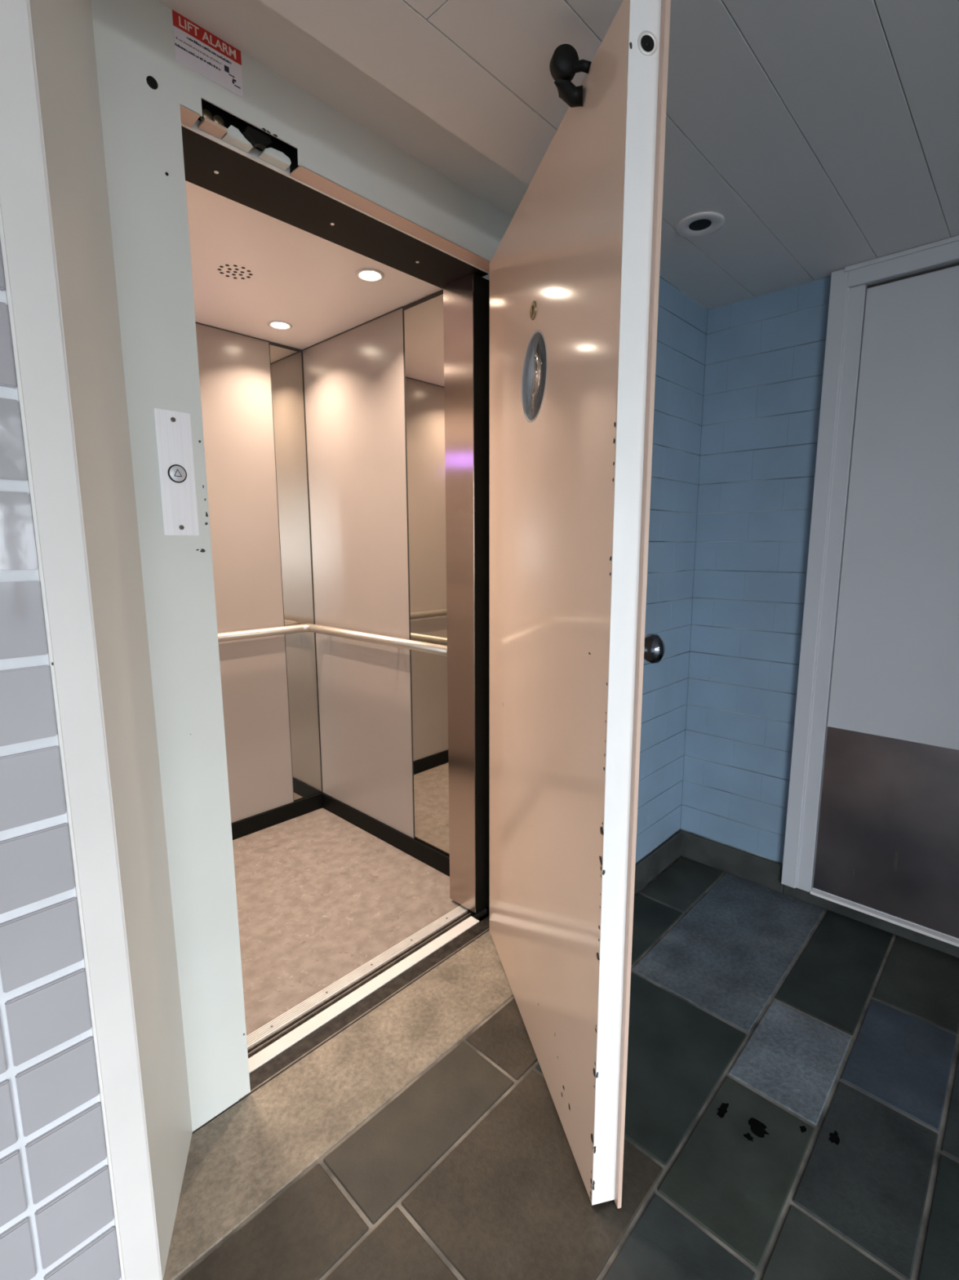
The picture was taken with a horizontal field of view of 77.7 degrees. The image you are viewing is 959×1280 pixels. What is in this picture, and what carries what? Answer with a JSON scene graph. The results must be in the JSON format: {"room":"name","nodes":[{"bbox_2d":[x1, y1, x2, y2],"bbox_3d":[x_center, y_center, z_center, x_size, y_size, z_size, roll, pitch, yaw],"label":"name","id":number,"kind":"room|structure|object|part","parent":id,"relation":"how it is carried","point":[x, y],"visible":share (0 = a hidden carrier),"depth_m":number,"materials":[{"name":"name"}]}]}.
{"room":"elevator lobby","nodes":[
{"label":"elevator lobby","id":0,"kind":"room"},
{"bbox_2d":[0,244,120,1279],"bbox_3d":[-1.623,0.223,-0.084,0.203,2.153,2.763,8,12,43],"label":"wall","id":1,"kind":"structure","parent":0,"point":[57,1216],"depth_m":0.86,"materials":[{"name":"grey tile"}]},
{"bbox_2d":[192,274,489,1132],"bbox_3d":[-0.800,-0.243,2.077,1.850,3.000,1.800,8,12,43],"label":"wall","id":2,"kind":"structure","parent":0,"point":[486,277],"depth_m":2.39,"materials":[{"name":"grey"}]},
{"bbox_2d":[0,0,162,1279],"bbox_3d":[-0.633,0.065,0.908,0.156,2.153,0.058,8,12,43],"label":"trim","id":3,"kind":"structure","parent":2,"relation":"attached to","point":[27,242],"depth_m":0.84,"materials":[{"name":"white paint"}]},
{"bbox_2d":[146,75,158,89],"bbox_3d":[-0.581,-0.989,1.055,0.002,0.019,0.019,8,12,43],"label":"plug","id":4,"kind":"object","parent":2,"relation":"attached to","point":[152,82],"visible":1,"depth_m":1.05,"materials":[{"name":"black plastic"}]},
{"bbox_2d":[154,408,199,535],"bbox_3d":[-0.584,-0.321,1.151,0.008,0.234,0.065,8,12,43],"label":"panel","id":5,"kind":"object","parent":2,"relation":"attached to","point":[173,428],"visible":1,"depth_m":1.15,"materials":[{"name":"metal"}]},
{"bbox_2d":[172,9,243,97],"bbox_3d":[-0.507,-1.097,1.117,0.002,0.080,0.126,8,12,43],"label":"sticker","id":6,"kind":"object","parent":2,"relation":"attached to","point":[196,48],"visible":1,"depth_m":1.11,"materials":[{"name":"white paper"}]},
{"bbox_2d":[197,109,291,170],"bbox_3d":[-0.471,-1.018,1.208,0.037,0.030,0.185,8,12,43],"label":"door lock","id":7,"kind":"object","parent":2,"relation":"attached to","point":[214,126],"visible":0.98,"depth_m":1.20,"materials":[{"name":"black metal"}]},
{"bbox_3d":[-0.521,-0.999,1.161,0.033,0.006,0.044,8,12,43],"label":"keeper plate","id":8,"kind":"part","parent":7,"relation":"part of","materials":[{"name":"pink paint"}]},
{"bbox_2d":[29,0,512,1279],"bbox_3d":[-0.247,-0.076,1.544,0.477,2.232,1.460,8,12,43],"label":"door frame","id":9,"kind":"structure","parent":2,"relation":"attached to","point":[120,224],"depth_m":1.12,"materials":[{"name":"white paint"}]},
{"bbox_3d":[-0.349,-1.075,1.498,0.182,0.062,0.920,8,12,43],"label":"soffit plate","id":10,"kind":"part","parent":9,"relation":"part of","materials":[{"name":"brown metal"}]},
{"bbox_2d":[185,180,486,1058],"bbox_3d":[-0.749,-0.112,2.035,1.199,2.234,1.162,8,12,43],"label":"car","id":11,"kind":"object","parent":2,"relation":"in","point":[324,434],"visible":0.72,"depth_m":2.43,"materials":[{"name":"beige metal"}]},
{"bbox_3d":[-1.216,-0.181,2.363,0.020,2.090,0.924,8,12,43],"label":"panel","id":12,"kind":"part","parent":11,"relation":"part of","materials":[{"name":"pink laminate"}]},
{"bbox_3d":[-1.152,0.856,2.568,0.012,0.077,1.070,8,12,43],"label":"skirting","id":13,"kind":"part","parent":11,"relation":"part of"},
{"bbox_2d":[267,320,292,329],"bbox_3d":[-0.785,-1.238,2.340,0.092,0.005,0.092,8,12,43],"label":"recessed light","id":14,"kind":"object","parent":11,"relation":"attached to","point":[276,324],"visible":1,"depth_m":2.33,"materials":[{"name":"glass"}]},
{"bbox_2d":[269,344,322,801],"bbox_3d":[-0.842,-0.238,2.749,0.010,2.082,0.155,8,12,43],"label":"mirror","id":15,"kind":"object","parent":11,"relation":"attached to","point":[288,415],"depth_m":2.73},
{"bbox_2d":[217,623,447,656],"bbox_3d":[-0.780,0.042,2.118,0.993,0.037,1.042,8,12,43],"label":"handrail","id":16,"kind":"object","parent":11,"relation":"attached to","point":[442,650],"visible":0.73,"depth_m":2.48,"materials":[{"name":"metal"}]},
{"bbox_3d":[-0.367,1.026,1.814,0.039,0.032,1.031,8,12,43],"label":"ribbed sill","id":17,"kind":"part","parent":11,"relation":"part of","materials":[{"name":"metal"}]},
{"bbox_3d":[-0.523,-0.215,2.571,0.697,2.090,0.020,8,12,43],"label":"panel","id":18,"kind":"part","parent":11,"relation":"part of","materials":[{"name":"pink laminate"}]},
{"bbox_2d":[355,267,384,282],"bbox_3d":[-0.352,-1.171,1.912,0.092,0.005,0.092,8,12,43],"label":"recessed light","id":19,"kind":"object","parent":11,"relation":"attached to","point":[371,275],"visible":1,"depth_m":1.91,"materials":[{"name":"glass"}]},
{"bbox_3d":[-0.416,0.847,2.615,1.015,0.077,0.012,8,12,43],"label":"skirting","id":20,"kind":"part","parent":11,"relation":"part of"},
{"bbox_2d":[403,293,449,856],"bbox_3d":[-0.156,-0.157,2.224,0.316,2.080,0.010,8,12,43],"label":"mirror","id":21,"kind":"object","parent":11,"relation":"attached to","point":[424,400],"depth_m":2.24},
{"bbox_2d":[443,273,489,915],"bbox_3d":[0.007,-0.073,2.039,0.133,2.088,0.203,8,12,43],"label":"door","id":22,"kind":"structure","parent":11,"relation":"attached to","point":[466,300],"depth_m":1.94,"materials":[{"name":"metal"}]},
{"bbox_2d":[156,0,528,217],"bbox_3d":[-0.173,-1.231,1.318,0.305,0.120,1.700,8,12,43],"label":"trim","id":23,"kind":"structure","parent":2,"relation":"attached to","point":[251,27],"depth_m":1.25,"materials":[{"name":"white paint"}]},
{"bbox_2d":[234,915,489,1103],"bbox_3d":[-0.279,1.034,1.760,0.095,0.032,0.930,8,12,43],"label":"sill","id":24,"kind":"structure","parent":2,"relation":"attached to","point":[286,1051],"depth_m":1.68,"materials":[{"name":"metal"}]},
{"bbox_2d":[489,0,671,1208],"bbox_3d":[0.155,0.006,1.424,0.184,2.096,0.894,-2,9,-12],"label":"door","id":25,"kind":"structure","parent":2,"relation":"in","point":[575,270],"depth_m":1.13,"materials":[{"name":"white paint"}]},
{"bbox_3d":[0.174,0.018,1.430,0.008,2.072,0.894,-2,9,-12],"label":"plate","id":26,"kind":"part","parent":25,"relation":"part of","materials":[{"name":"white paint"}]},
{"bbox_2d":[637,31,657,56],"bbox_3d":[0.242,-0.860,0.858,0.031,0.031,0.002,-2,9,-12],"label":"hole","id":27,"kind":"object","parent":25,"relation":"attached to","point":[646,40],"depth_m":0.86,"materials":[{"name":"black plastic"}]},
{"bbox_3d":[0.293,0.016,1.064,0.068,0.068,0.068,-2,9,-12],"label":"knob","id":28,"kind":"part","parent":25,"relation":"part of","materials":[{"name":"silver metal"}]},
{"bbox_2d":[163,855,958,1279],"bbox_3d":[0.301,1.359,-0.153,3.422,0.080,5.053,8,12,43],"label":"floor","id":29,"kind":"structure","parent":0,"point":[792,1106],"depth_m":1.33,"materials":[{"name":"tile"}]},
{"bbox_2d":[259,0,958,309],"bbox_3d":[0.380,-0.834,-0.648,3.255,0.140,4.953,8,12,43],"label":"ceiling","id":30,"kind":"structure","parent":0,"point":[824,135],"depth_m":1.16,"materials":[{"name":"white paint"}]},
{"bbox_2d":[675,211,724,237],"bbox_3d":[0.593,-1.114,1.599,0.124,0.005,0.124,8,12,43],"label":"recessed light","id":31,"kind":"object","parent":30,"relation":"in","point":[686,228],"visible":1,"depth_m":1.59,"materials":[{"name":"plastic"}]},
{"bbox_2d":[635,275,708,864],"bbox_3d":[0.603,-0.147,2.237,0.200,2.153,0.768,8,12,43],"label":"wall","id":32,"kind":"structure","parent":0,"point":[682,321],"depth_m":2.18,"materials":[{"name":"blue tile"}]},
{"bbox_2d":[634,831,681,893],"bbox_3d":[0.629,0.882,2.266,0.014,0.110,0.599,8,12,43],"label":"baseboard","id":33,"kind":"structure","parent":32,"relation":"attached to","point":[660,859],"depth_m":2.32,"materials":[{"name":"tile"}]},
{"bbox_2d":[680,275,831,864],"bbox_3d":[2.087,-0.004,1.302,3.255,2.153,0.200,8,12,43],"label":"wall","id":34,"kind":"structure","parent":0,"point":[765,355],"depth_m":2.17,"materials":[{"name":"blue tile"}]},
{"bbox_2d":[680,830,958,958],"bbox_3d":[1.341,0.918,2.030,1.375,0.110,0.034,8,12,43],"label":"baseboard","id":35,"kind":"structure","parent":34,"relation":"attached to","point":[754,868],"depth_m":2.25,"materials":[{"name":"stone"}]},
{"bbox_2d":[781,235,958,892],"bbox_3d":[1.503,-0.077,1.692,1.048,2.085,0.048,8,12,43],"label":"trim","id":36,"kind":"structure","parent":34,"relation":"attached to","point":[848,285],"depth_m":1.97,"materials":[{"name":"white paint"}]},
{"bbox_2d":[809,888,958,946],"bbox_3d":[1.514,0.947,1.865,0.852,0.010,0.058,8,12,43],"label":"trim","id":37,"kind":"structure","parent":34,"relation":"attached to","point":[888,918],"depth_m":1.98,"materials":[{"name":"white paint"}]},
{"bbox_2d":[812,265,958,940],"bbox_3d":[1.515,-0.050,1.710,0.850,2.004,0.037,8,12,43],"label":"door","id":38,"kind":"structure","parent":34,"relation":"in","point":[887,842],"depth_m":1.87,"materials":[{"name":"white paint"}]},
{"bbox_3d":[1.503,0.637,1.807,0.839,0.600,0.002,8,12,43],"label":"kick plate","id":39,"kind":"part","parent":38,"relation":"part of","materials":[{"name":"metal"}]},
{"bbox_2d":[866,262,958,288],"bbox_3d":[1.519,-1.046,1.562,0.852,0.011,0.030,8,12,43],"label":"trim","id":40,"kind":"structure","parent":34,"relation":"attached to","point":[956,264],"depth_m":1.76,"materials":[{"name":"grey"}]}
]}

